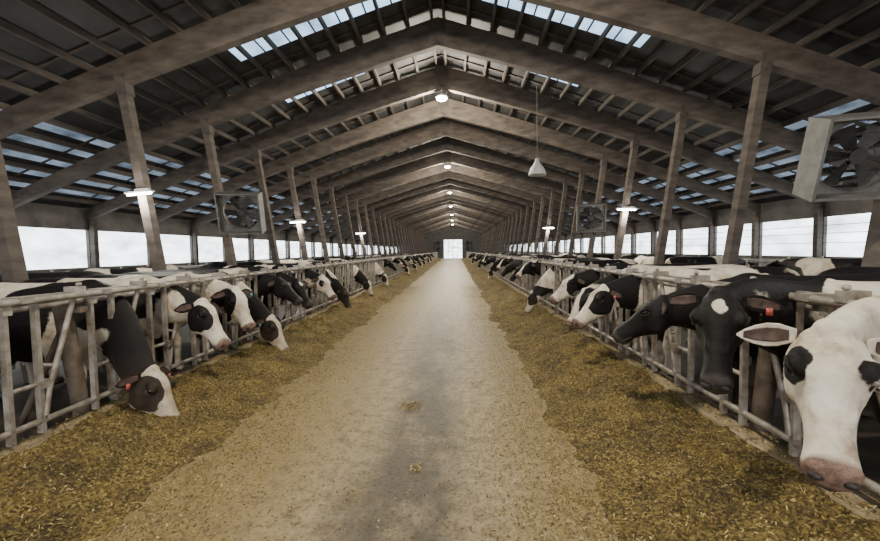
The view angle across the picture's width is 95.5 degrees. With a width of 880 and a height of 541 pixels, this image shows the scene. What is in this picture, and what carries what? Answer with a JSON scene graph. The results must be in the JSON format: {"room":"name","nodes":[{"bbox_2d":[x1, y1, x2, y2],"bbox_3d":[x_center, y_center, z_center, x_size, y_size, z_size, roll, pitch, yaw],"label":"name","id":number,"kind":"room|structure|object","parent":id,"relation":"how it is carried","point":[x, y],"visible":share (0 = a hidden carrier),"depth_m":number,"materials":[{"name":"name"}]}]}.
{"room":"farm building","nodes":[
{"label":"farm building","id":0,"kind":"room"},
{"bbox_2d":[0,203,396,273],"bbox_3d":[-10.963,-1.699,38.717,0.220,3.270,98.140,-1,3,2],"label":"wall","id":1,"kind":"structure","parent":0,"point":[34,215],"depth_m":14.96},
{"bbox_2d":[18,227,388,269],"bbox_3d":[-11.044,-1.954,38.532,0.001,1.400,97.700,-1,3,2],"label":"window","id":2,"kind":"structure","parent":1,"relation":"in","point":[43,248],"depth_m":15.00,"materials":[{"name":"white glass"}]},
{"bbox_2d":[0,258,879,540],"bbox_3d":[1.003,-0.123,36.178,24.200,0.001,101.700,-1,3,2],"label":"floor","id":3,"kind":"structure","parent":0,"point":[439,284],"depth_m":3.43,"materials":[{"name":"concrete"}]},
{"bbox_2d":[0,271,103,282],"bbox_3d":[-7.500,0.732,7.352,2.878,1.447,0.756,-1,3,-3],"label":"cow","id":4,"kind":"object","parent":3,"relation":"on","point":[71,274],"visible":0.14,"depth_m":7.22},
{"bbox_2d":[0,279,179,416],"bbox_3d":[-4.047,0.875,4.306,3.032,1.545,0.865,0,3,11],"label":"cow","id":5,"kind":"object","parent":3,"relation":"on","point":[121,340],"visible":0.65,"depth_m":4.08},
{"bbox_2d":[66,268,151,273],"bbox_3d":[-7.330,0.656,8.806,2.860,1.446,0.800,-1,3,7],"label":"cow","id":6,"kind":"object","parent":3,"relation":"on","point":[105,271],"visible":0.09,"depth_m":8.57},
{"bbox_2d":[20,275,231,389],"bbox_3d":[-4.048,0.792,5.123,2.955,1.440,0.804,-1,3,2],"label":"cow","id":7,"kind":"object","parent":3,"relation":"on","point":[201,316],"visible":0.3,"depth_m":4.94},
{"bbox_2d":[121,264,183,269],"bbox_3d":[-7.208,0.576,10.385,0.753,1.446,2.863,-1,3,2],"label":"cow","id":8,"kind":"object","parent":3,"relation":"on","point":[170,266],"visible":0.07,"depth_m":10.46},
{"bbox_2d":[78,272,255,374],"bbox_3d":[-4.053,0.750,5.918,2.895,1.453,0.753,-1,3,1],"label":"cow","id":9,"kind":"object","parent":3,"relation":"on","point":[234,300],"visible":0.26,"depth_m":5.71},
{"bbox_2d":[120,269,289,357],"bbox_3d":[-3.968,0.711,6.655,3.020,1.453,0.784,-1,3,2],"label":"cow","id":10,"kind":"object","parent":3,"relation":"on","point":[270,326],"visible":0.2,"depth_m":6.50},
{"bbox_2d":[0,258,436,458],"bbox_3d":[-1.974,-0.469,42.331,0.240,0.176,83.985,-1,3,2],"label":"curb","id":11,"kind":"object","parent":3,"relation":"on","point":[239,349],"visible":0.19,"depth_m":4.12,"materials":[{"name":"concrete"}]},
{"bbox_2d":[0,252,437,446],"bbox_3d":[-2.368,-1.048,41.264,0.861,1.474,81.700,-1,3,2],"label":"fence","id":12,"kind":"object","parent":3,"relation":"on","point":[65,345],"visible":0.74,"depth_m":3.89,"materials":[{"name":"metal"}]},
{"bbox_2d":[0,258,440,540],"bbox_3d":[-1.133,-0.465,41.232,1.541,0.267,81.068,-1,3,2],"label":"pile","id":13,"kind":"object","parent":3,"relation":"on","point":[383,294],"visible":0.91,"depth_m":3.46,"materials":[{"name":"yellow plant"}]},
{"bbox_2d":[51,253,389,271],"bbox_3d":[-9.426,-0.895,41.381,1.352,1.350,82.000,-1,3,2],"label":"divider","id":14,"kind":"object","parent":3,"relation":"on","point":[190,265],"visible":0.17,"depth_m":17.48,"materials":[{"name":"metal"}]},
{"bbox_2d":[156,267,302,346],"bbox_3d":[-3.967,0.672,7.401,2.957,1.456,0.773,-1,3,2],"label":"cow","id":15,"kind":"object","parent":3,"relation":"on","point":[267,284],"visible":0.27,"depth_m":7.23},
{"bbox_2d":[199,262,262,267],"bbox_3d":[-7.080,0.427,13.305,2.878,1.447,0.756,-1,3,2],"label":"cow","id":16,"kind":"object","parent":3,"relation":"on","point":[214,264],"visible":0.11,"depth_m":13.13},
{"bbox_2d":[183,266,312,337],"bbox_3d":[-3.944,0.634,8.144,2.945,1.456,0.757,-1,3,2],"label":"cow","id":17,"kind":"object","parent":3,"relation":"on","point":[300,287],"visible":0.17,"depth_m":7.95},
{"bbox_2d":[255,260,297,262],"bbox_3d":[-6.870,0.277,16.242,2.863,1.446,0.753,0,3,12],"label":"cow","id":18,"kind":"object","parent":3,"relation":"on","point":[263,261],"visible":0.13,"depth_m":15.94},
{"bbox_2d":[223,263,336,322],"bbox_3d":[-3.894,0.558,9.661,2.930,1.456,0.753,-1,3,1],"label":"cow","id":19,"kind":"object","parent":3,"relation":"on","point":[313,278],"visible":0.27,"depth_m":9.46},
{"bbox_2d":[256,262,351,312],"bbox_3d":[-3.879,0.485,11.157,2.860,1.447,0.807,-1,3,2],"label":"cow","id":20,"kind":"object","parent":3,"relation":"on","point":[337,287],"visible":0.2,"depth_m":11.02},
{"bbox_2d":[289,258,332,260],"bbox_3d":[-6.528,0.093,19.829,2.860,1.446,0.800,-1,3,-3],"label":"cow","id":21,"kind":"object","parent":3,"relation":"on","point":[298,259],"visible":0.06,"depth_m":19.67},
{"bbox_2d":[296,259,373,295],"bbox_3d":[-3.765,0.334,14.140,2.859,1.446,0.771,-1,3,2],"label":"cow","id":22,"kind":"object","parent":3,"relation":"on","point":[359,277],"visible":0.32,"depth_m":14.00},
{"bbox_2d":[330,257,389,285],"bbox_3d":[-3.652,0.145,17.876,2.820,1.447,0.749,-1,3,2],"label":"cow","id":23,"kind":"object","parent":3,"relation":"on","point":[379,272],"visible":0.2,"depth_m":17.75},
{"bbox_2d":[348,257,396,285],"bbox_3d":[-3.541,0.031,20.123,2.878,1.447,0.756,-1,3,2],"label":"cow","id":24,"kind":"object","parent":3,"relation":"on","point":[388,263],"visible":0.23,"depth_m":19.91},
{"bbox_2d":[365,255,407,277],"bbox_3d":[-3.376,-0.196,24.614,2.878,1.447,0.756,-1,3,2],"label":"cow","id":25,"kind":"object","parent":3,"relation":"on","point":[400,259],"visible":0.22,"depth_m":24.39},
{"bbox_2d":[379,256,402,265],"bbox_3d":[-3.474,-0.081,22.350,2.860,1.446,0.800,-1,3,2],"label":"cow","id":26,"kind":"object","parent":3,"relation":"on","point":[393,259],"visible":0.2,"depth_m":22.27},
{"bbox_2d":[372,255,409,276],"bbox_3d":[-3.349,-0.272,26.110,2.820,1.447,0.749,-1,3,2],"label":"cow","id":27,"kind":"object","parent":3,"relation":"on","point":[402,266],"visible":0.18,"depth_m":25.99},
{"bbox_2d":[377,255,412,274],"bbox_3d":[-3.281,-0.346,27.590,2.860,1.446,0.800,-1,3,2],"label":"cow","id":28,"kind":"object","parent":3,"relation":"on","point":[406,258],"visible":0.2,"depth_m":27.52},
{"bbox_2d":[393,254,419,262],"bbox_3d":[-3.045,-0.651,33.597,2.878,1.447,0.756,-1,3,2],"label":"cow","id":29,"kind":"object","parent":3,"relation":"on","point":[413,257],"visible":0.21,"depth_m":33.34},
{"bbox_2d":[403,254,417,270],"bbox_3d":[-3.156,-0.537,31.350,2.820,1.447,0.749,-1,3,2],"label":"cow","id":30,"kind":"object","parent":3,"relation":"on","point":[412,264],"visible":0.23,"depth_m":31.24},
{"bbox_2d":[0,286,879,540],"bbox_3d":[-0.187,1.078,9.978,6.197,0.264,18.027,-1,3,2],"label":"scattered feed","id":31,"kind":"object","parent":3,"relation":"on","point":[379,319],"visible":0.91,"depth_m":3.12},
{"bbox_2d":[0,143,879,382],"bbox_3d":[-0.192,-2.349,5.098,24.000,7.612,0.210,-1,3,2],"label":"roof frame","id":32,"kind":"object","parent":3,"relation":"on","point":[13,269],"depth_m":5.34,"materials":[{"name":"brown wood"}]},
{"bbox_2d":[0,0,879,271],"bbox_3d":[-0.095,-2.482,7.743,24.000,7.612,0.210,-1,3,2],"label":"roof frame","id":33,"kind":"object","parent":3,"relation":"on","point":[257,19],"depth_m":7.61,"materials":[{"name":"brown wood"}]},
{"bbox_2d":[124,188,154,195],"bbox_3d":[-5.903,-1.539,7.844,0.750,0.115,0.090,0,3,20],"label":"tube light","id":34,"kind":"object","parent":33,"relation":"attached to","point":[142,191],"visible":1,"depth_m":7.79,"materials":[{"name":"white plastic"}]},
{"bbox_2d":[11,17,879,265],"bbox_3d":[0.003,-2.616,10.388,24.000,7.612,0.210,-1,3,2],"label":"roof frame","id":35,"kind":"object","parent":3,"relation":"on","point":[435,33],"depth_m":10.17,"materials":[{"name":"brown wood"}]},
{"bbox_2d":[312,184,589,257],"bbox_3d":[0.878,-3.820,34.192,24.000,7.612,0.210,-1,3,2],"label":"roof frame","id":36,"kind":"object","parent":3,"relation":"on","point":[377,210],"depth_m":34.00,"materials":[{"name":"brown wood"}]},
{"bbox_2d":[331,194,570,256],"bbox_3d":[1.072,-4.088,39.481,24.000,7.612,0.210,-1,3,2],"label":"roof frame","id":37,"kind":"object","parent":3,"relation":"on","point":[512,213],"depth_m":39.29,"materials":[{"name":"brown wood"}]},
{"bbox_2d":[286,171,617,259],"bbox_3d":[0.683,-3.553,28.902,24.000,7.612,0.210,-1,3,2],"label":"roof frame","id":38,"kind":"object","parent":3,"relation":"on","point":[535,199],"depth_m":28.69,"materials":[{"name":"brown wood"}]},
{"bbox_2d":[345,201,558,255],"bbox_3d":[1.266,-4.355,44.771,24.000,7.612,0.210,-1,3,2],"label":"roof frame","id":39,"kind":"object","parent":3,"relation":"on","point":[396,220],"depth_m":44.58,"materials":[{"name":"brown wood"}]},
{"bbox_2d":[301,178,603,257],"bbox_3d":[0.780,-3.686,31.547,24.000,7.612,0.210,-1,3,2],"label":"roof frame","id":40,"kind":"object","parent":3,"relation":"on","point":[372,206],"depth_m":31.33,"materials":[{"name":"brown wood"}]},
{"bbox_2d":[339,198,565,256],"bbox_3d":[1.169,-4.222,42.126,24.000,7.612,0.210,-1,3,2],"label":"roof frame","id":41,"kind":"object","parent":3,"relation":"on","point":[509,216],"depth_m":41.90,"materials":[{"name":"brown wood"}]},
{"bbox_2d":[357,207,547,255],"bbox_3d":[1.461,-4.623,50.061,24.000,7.612,0.210,-1,3,2],"label":"roof frame","id":42,"kind":"object","parent":3,"relation":"on","point":[402,223],"depth_m":49.87,"materials":[{"name":"brown wood"}]},
{"bbox_2d":[366,211,538,254],"bbox_3d":[1.655,-4.891,55.350,24.000,7.612,0.210,-1,3,2],"label":"roof frame","id":43,"kind":"object","parent":3,"relation":"on","point":[496,224],"depth_m":55.16,"materials":[{"name":"brown wood"}]},
{"bbox_2d":[383,219,521,252],"bbox_3d":[2.141,-5.559,68.574,24.000,7.612,0.210,-1,3,2],"label":"roof frame","id":44,"kind":"object","parent":3,"relation":"on","point":[449,219],"depth_m":68.38,"materials":[{"name":"brown wood"}]},
{"bbox_2d":[191,120,714,266],"bbox_3d":[0.294,-3.018,18.323,24.000,7.612,0.210,-1,3,2],"label":"roof frame","id":45,"kind":"object","parent":3,"relation":"on","point":[443,128],"depth_m":18.07,"materials":[{"name":"brown wood"}]},
{"bbox_2d":[250,151,655,261],"bbox_3d":[0.489,-3.285,23.612,24.000,7.612,0.210,-1,3,2],"label":"roof frame","id":46,"kind":"object","parent":3,"relation":"on","point":[446,156],"depth_m":23.37,"materials":[{"name":"brown wood"}]},
{"bbox_2d":[271,162,634,259],"bbox_3d":[0.586,-3.419,26.257,24.000,7.612,0.210,-1,3,2],"label":"roof frame","id":47,"kind":"object","parent":3,"relation":"on","point":[440,168],"depth_m":26.03,"materials":[{"name":"brown wood"}]},
{"bbox_2d":[323,189,582,256],"bbox_3d":[0.975,-3.954,36.836,24.000,7.612,0.210,-1,3,2],"label":"roof frame","id":48,"kind":"object","parent":3,"relation":"on","point":[383,213],"depth_m":36.62,"materials":[{"name":"brown wood"}]},
{"bbox_2d":[352,204,553,255],"bbox_3d":[1.364,-4.489,47.416,24.000,7.612,0.210,-1,3,2],"label":"roof frame","id":49,"kind":"object","parent":3,"relation":"on","point":[439,208],"depth_m":47.20,"materials":[{"name":"brown wood"}]},
{"bbox_2d":[362,209,543,255],"bbox_3d":[1.558,-4.757,52.705,24.000,7.612,0.210,-1,3,2],"label":"roof frame","id":50,"kind":"object","parent":3,"relation":"on","point":[454,210],"depth_m":52.49,"materials":[{"name":"brown wood"}]},
{"bbox_2d":[374,215,531,254],"bbox_3d":[1.850,-5.158,60.640,24.000,7.612,0.210,-1,3,2],"label":"roof frame","id":51,"kind":"object","parent":3,"relation":"on","point":[448,215],"depth_m":60.42,"materials":[{"name":"brown wood"}]},
{"bbox_2d":[378,216,527,254],"bbox_3d":[1.947,-5.292,63.285,24.000,7.612,0.210,-1,3,2],"label":"roof frame","id":52,"kind":"object","parent":3,"relation":"on","point":[450,216],"depth_m":63.07,"materials":[{"name":"brown wood"}]},
{"bbox_2d":[380,217,525,253],"bbox_3d":[2.044,-5.426,65.930,24.000,7.612,0.210,-1,3,2],"label":"roof frame","id":53,"kind":"object","parent":3,"relation":"on","point":[452,217],"depth_m":65.73,"materials":[{"name":"brown wood"}]},
{"bbox_2d":[386,220,519,253],"bbox_3d":[2.239,-5.693,71.219,24.000,7.612,0.210,-1,3,2],"label":"roof frame","id":54,"kind":"object","parent":3,"relation":"on","point":[450,220],"depth_m":71.01,"materials":[{"name":"brown wood"}]},
{"bbox_2d":[390,222,515,252],"bbox_3d":[2.433,-5.961,76.509,24.000,7.612,0.210,-1,3,2],"label":"roof frame","id":55,"kind":"object","parent":3,"relation":"on","point":[451,222],"depth_m":76.32,"materials":[{"name":"brown wood"}]},
{"bbox_2d":[372,213,534,252],"bbox_3d":[1.752,-5.024,57.995,24.000,7.612,0.210,-1,3,2],"label":"roof frame","id":56,"kind":"object","parent":3,"relation":"on","point":[449,213],"depth_m":57.78,"materials":[{"name":"brown wood"}]},
{"bbox_2d":[390,221,516,252],"bbox_3d":[2.336,-5.827,73.864,24.000,7.612,0.210,-1,3,2],"label":"roof frame","id":57,"kind":"object","parent":3,"relation":"on","point":[451,221],"depth_m":73.66,"materials":[{"name":"brown wood"}]},
{"bbox_2d":[393,223,513,253],"bbox_3d":[2.530,-6.095,79.154,24.000,7.612,0.210,-1,3,2],"label":"roof frame","id":58,"kind":"object","parent":3,"relation":"on","point":[451,223],"depth_m":78.97,"materials":[{"name":"brown wood"}]},
{"bbox_2d":[395,224,511,252],"bbox_3d":[2.627,-6.228,81.799,24.000,7.612,0.210,-1,3,2],"label":"roof frame","id":59,"kind":"object","parent":3,"relation":"on","point":[453,224],"depth_m":81.60,"materials":[{"name":"brown wood"}]},
{"bbox_2d":[397,225,509,253],"bbox_3d":[2.725,-6.362,84.443,24.000,7.612,0.210,-1,3,2],"label":"roof frame","id":60,"kind":"object","parent":3,"relation":"on","point":[450,225],"depth_m":84.25,"materials":[{"name":"brown wood"}]},
{"bbox_2d":[226,136,681,261],"bbox_3d":[0.391,-3.151,20.967,24.000,7.612,0.210,-1,3,2],"label":"roof frame","id":61,"kind":"object","parent":3,"relation":"on","point":[445,143],"depth_m":20.71,"materials":[{"name":"brown wood"}]},
{"bbox_2d":[87,65,824,303],"bbox_3d":[0.100,-2.750,13.033,24.000,7.612,0.210,-1,3,2],"label":"roof frame","id":62,"kind":"object","parent":3,"relation":"on","point":[440,77],"depth_m":12.80,"materials":[{"name":"brown wood"}]},
{"bbox_2d":[156,98,760,266],"bbox_3d":[0.197,-2.884,15.678,24.000,7.612,0.210,-1,3,2],"label":"roof frame","id":63,"kind":"object","parent":3,"relation":"on","point":[435,109],"depth_m":15.43,"materials":[{"name":"brown wood"}]},
{"bbox_2d":[475,254,483,261],"bbox_3d":[4.309,-0.735,32.967,2.878,1.447,0.756,-1,3,2],"label":"cow","id":64,"kind":"object","parent":3,"relation":"on","point":[479,257],"visible":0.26,"depth_m":33.01},
{"bbox_2d":[481,254,498,262],"bbox_3d":[4.049,-0.357,25.500,2.860,1.446,0.800,-1,3,2],"label":"cow","id":65,"kind":"object","parent":3,"relation":"on","point":[487,256],"visible":0.16,"depth_m":25.33},
{"bbox_2d":[477,253,507,269],"bbox_3d":[4.254,-0.622,30.723,2.820,1.447,0.749,-1,3,2],"label":"cow","id":66,"kind":"object","parent":3,"relation":"on","point":[481,264],"visible":0.12,"depth_m":30.64},
{"bbox_2d":[483,254,525,266],"bbox_3d":[3.951,-0.242,23.235,2.878,1.447,0.756,-1,3,2],"label":"cow","id":67,"kind":"object","parent":3,"relation":"on","point":[491,259],"visible":0.23,"depth_m":23.24},
{"bbox_2d":[488,254,535,278],"bbox_3d":[3.897,-0.129,20.991,2.820,1.447,0.749,-1,3,2],"label":"cow","id":68,"kind":"object","parent":3,"relation":"on","point":[491,272],"visible":0.15,"depth_m":20.93},
{"bbox_2d":[490,255,547,269],"bbox_3d":[3.786,-0.015,18.744,2.878,1.447,0.756,-1,3,2],"label":"cow","id":69,"kind":"object","parent":3,"relation":"on","point":[497,262],"visible":0.25,"depth_m":18.76},
{"bbox_2d":[496,255,559,268],"bbox_3d":[3.719,0.097,16.517,2.860,1.446,0.800,-1,3,2],"label":"cow","id":70,"kind":"object","parent":3,"relation":"on","point":[505,261],"visible":0.25,"depth_m":16.36},
{"bbox_2d":[501,256,577,278],"bbox_3d":[3.621,0.212,14.253,2.878,1.447,0.756,-1,3,2],"label":"cow","id":71,"kind":"object","parent":3,"relation":"on","point":[510,267],"visible":0.23,"depth_m":14.25},
{"bbox_2d":[509,257,594,303],"bbox_3d":[3.538,0.326,12.008,2.878,1.447,0.756,-1,3,2],"label":"cow","id":72,"kind":"object","parent":3,"relation":"on","point":[513,277],"visible":0.19,"depth_m":12.05},
{"bbox_2d":[515,258,607,308],"bbox_3d":[3.526,0.362,11.277,2.860,1.446,0.800,-1,3,2],"label":"cow","id":73,"kind":"object","parent":3,"relation":"on","point":[534,266],"visible":0.25,"depth_m":11.12},
{"bbox_2d":[559,253,594,257],"bbox_3d":[8.116,-0.282,22.716,2.860,1.446,0.800,-1,3,2],"label":"cow","id":74,"kind":"object","parent":3,"relation":"on","point":[579,255],"visible":0.13,"depth_m":22.54},
{"bbox_2d":[525,259,637,312],"bbox_3d":[3.484,0.439,9.763,2.820,1.447,0.749,-1,3,2],"label":"cow","id":75,"kind":"object","parent":3,"relation":"on","point":[545,285],"visible":0.3,"depth_m":9.67},
{"bbox_2d":[593,253,630,258],"bbox_3d":[7.941,-0.030,17.740,2.863,1.446,0.753,-1,3,2],"label":"cow","id":76,"kind":"object","parent":3,"relation":"on","point":[609,256],"visible":0.11,"depth_m":17.57},
{"bbox_2d":[548,263,713,343],"bbox_3d":[3.298,0.589,6.778,2.971,1.456,0.771,-1,3,2],"label":"cow","id":77,"kind":"object","parent":3,"relation":"on","point":[581,280],"visible":0.15,"depth_m":6.64},
{"bbox_2d":[632,255,653,263],"bbox_3d":[6.316,0.263,12.382,0.753,1.446,2.863,0,3,12],"label":"cow","id":78,"kind":"object","parent":3,"relation":"on","point":[641,259],"visible":0.17,"depth_m":11.60},
{"bbox_2d":[621,254,677,262],"bbox_3d":[7.823,0.145,14.279,2.878,1.447,0.756,-1,3,7],"label":"cow","id":79,"kind":"object","parent":3,"relation":"on","point":[667,256],"visible":0.06,"depth_m":14.19},
{"bbox_2d":[565,264,746,360],"bbox_3d":[3.307,0.628,6.044,2.901,1.452,0.753,-1,3,3],"label":"cow","id":80,"kind":"object","parent":3,"relation":"on","point":[579,299],"visible":0.14,"depth_m":5.92},
{"bbox_2d":[461,257,879,540],"bbox_3d":[3.051,-0.521,41.076,1.543,0.262,81.068,-1,3,2],"label":"pile","id":81,"kind":"object","parent":3,"relation":"on","point":[496,292],"visible":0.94,"depth_m":3.13,"materials":[{"name":"yellow plant"}]},
{"bbox_2d":[466,252,879,494],"bbox_3d":[4.266,-1.136,40.953,0.861,1.474,81.826,-1,3,2],"label":"fence","id":82,"kind":"object","parent":3,"relation":"on","point":[760,417],"visible":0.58,"depth_m":3.61,"materials":[{"name":"metal"}]},
{"bbox_2d":[466,257,879,520],"bbox_3d":[3.972,-0.551,42.109,0.240,0.176,83.985,-1,3,2],"label":"curb","id":83,"kind":"object","parent":3,"relation":"on","point":[691,403],"visible":0.32,"depth_m":3.41,"materials":[{"name":"concrete"}]},
{"bbox_2d":[571,266,798,375],"bbox_3d":[3.220,0.672,5.257,3.016,1.438,0.789,-1,3,2],"label":"cow","id":84,"kind":"object","parent":3,"relation":"on","point":[626,292],"visible":0.37,"depth_m":5.11},
{"bbox_2d":[509,251,862,265],"bbox_3d":[11.767,-1.188,40.587,1.352,1.350,82.000,-1,3,2],"label":"divider","id":85,"kind":"object","parent":3,"relation":"on","point":[759,260],"visible":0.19,"depth_m":14.27,"materials":[{"name":"metal"}]},
{"bbox_2d":[664,255,754,266],"bbox_3d":[7.707,0.294,11.324,2.863,1.446,0.753,-1,3,-3],"label":"cow","id":86,"kind":"object","parent":3,"relation":"on","point":[715,260],"visible":0.24,"depth_m":11.11},
{"bbox_2d":[611,273,879,422],"bbox_3d":[3.185,0.744,3.753,2.973,1.454,0.757,-1,3,1],"label":"cow","id":87,"kind":"object","parent":3,"relation":"on","point":[654,317],"visible":0.25,"depth_m":3.71},
{"bbox_2d":[665,278,879,446],"bbox_3d":[3.120,0.773,2.945,3.039,1.482,0.838,-1,3,-5],"label":"cow","id":88,"kind":"object","parent":3,"relation":"on","point":[725,311],"visible":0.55,"depth_m":2.63},
{"bbox_2d":[736,295,879,491],"bbox_3d":[3.006,0.827,2.161,3.204,1.456,0.900,-1,3,-8],"label":"cow","id":89,"kind":"object","parent":3,"relation":"on","point":[831,370],"visible":0.99,"depth_m":1.68},
{"bbox_2d":[766,257,861,274],"bbox_3d":[7.969,0.441,8.312,0.800,1.446,2.860,-1,3,-3],"label":"cow","id":90,"kind":"object","parent":3,"relation":"on","point":[805,265],"visible":0.32,"depth_m":8.27},
{"bbox_2d":[818,267,879,274],"bbox_3d":[5.883,0.640,4.973,2.878,1.447,0.756,-1,3,-8],"label":"cow","id":91,"kind":"object","parent":3,"relation":"on","point":[841,270],"visible":0.09,"depth_m":4.71},
{"bbox_2d":[0,0,879,236],"bbox_3d":[0.991,-5.654,37.902,25.200,4.703,97.700,-1,3,2],"label":"roof purlins","id":92,"kind":"structure","parent":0,"point":[77,13],"depth_m":9.66,"materials":[{"name":"brown wood"}]},
{"bbox_2d":[0,0,876,231],"bbox_3d":[0.985,-5.804,37.795,22.720,3.982,96.900,-1,3,2],"label":"skylight panels","id":93,"kind":"object","parent":92,"relation":"attached to","point":[597,27],"visible":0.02,"depth_m":9.83,"materials":[{"name":"plastic"}]},
{"bbox_2d":[0,0,879,237],"bbox_3d":[0.996,-5.744,38.073,24.016,4.429,97.050,-1,3,2],"label":"roof","id":94,"kind":"structure","parent":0,"point":[183,3],"depth_m":9.96,"materials":[{"name":"brown wood"}]},
{"bbox_2d":[214,191,265,234],"bbox_3d":[-5.181,-1.489,10.376,1.100,1.111,0.806,-1,3,-10],"label":"fan","id":95,"kind":"object","parent":94,"relation":"attached to","point":[225,227],"visible":1,"depth_m":10.34,"materials":[{"name":"grey metal"}]},
{"bbox_2d":[289,219,304,222],"bbox_3d":[-5.611,-1.940,15.779,0.750,0.115,0.090,0,3,20],"label":"tube light","id":96,"kind":"object","parent":94,"relation":"attached to","point":[295,221],"visible":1,"depth_m":15.74,"materials":[{"name":"white plastic"}]},
{"bbox_2d":[436,89,447,101],"bbox_3d":[0.054,-5.657,12.887,0.400,0.390,0.400,-1,3,2],"label":"lamp","id":97,"kind":"object","parent":94,"relation":"hanging from","point":[441,97],"visible":1,"depth_m":12.78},
{"bbox_2d":[528,158,545,176],"bbox_3d":[2.486,-3.581,10.248,0.460,2.250,0.453,-1,3,2],"label":"lamp","id":98,"kind":"object","parent":94,"relation":"hanging from","point":[537,170],"visible":1,"depth_m":10.19,"materials":[{"name":"white metal"}]},
{"bbox_2d":[576,203,606,232],"bbox_3d":[5.753,-2.004,15.238,1.030,1.106,0.718,0,3,17],"label":"fan","id":99,"kind":"object","parent":94,"relation":"attached to","point":[602,206],"visible":1,"depth_m":15.23,"materials":[{"name":"grey metal"}]},
{"bbox_2d":[616,207,636,209],"bbox_3d":[5.923,-1.967,12.698,0.750,0.115,0.090,-2,3,-16],"label":"tube light","id":100,"kind":"object","parent":94,"relation":"attached to","point":[623,208],"visible":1,"depth_m":12.68,"materials":[{"name":"white plastic"}]},
{"bbox_2d":[792,111,879,201],"bbox_3d":[4.983,-1.335,4.698,1.109,1.024,0.856,0,3,16],"label":"fan","id":101,"kind":"object","parent":94,"relation":"attached to","point":[808,185],"visible":1,"depth_m":4.72,"materials":[{"name":"grey metal"}]},
{"bbox_2d":[0,0,879,236],"bbox_3d":[0.990,-5.754,37.897,23.160,4.274,97.700,-1,3,2],"label":"roof purlins","id":102,"kind":"structure","parent":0,"point":[31,4],"depth_m":9.62,"materials":[{"name":"brown wood"}]},
{"bbox_2d":[398,226,507,257],"bbox_3d":[2.808,-6.549,86.735,24.200,7.730,0.001,-1,3,2],"label":"wall","id":103,"kind":"structure","parent":0,"point":[452,232],"depth_m":86.71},
{"bbox_2d":[444,240,461,257],"bbox_3d":[2.839,-4.690,86.888,4.080,4.000,0.080,-1,3,2],"label":"door","id":104,"kind":"structure","parent":103,"relation":"in","point":[452,248],"depth_m":86.92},
{"bbox_2d":[510,198,872,265],"bbox_3d":[13.078,-2.031,37.816,0.220,3.270,98.140,-1,3,2],"label":"wall","id":105,"kind":"structure","parent":0,"point":[793,209],"depth_m":15.19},
{"bbox_2d":[514,213,870,256],"bbox_3d":[13.137,-2.288,37.626,0.001,1.400,97.700,-1,3,2],"label":"window","id":106,"kind":"structure","parent":105,"relation":"in","point":[771,246],"depth_m":14.35,"materials":[{"name":"white glass"}]}
]}

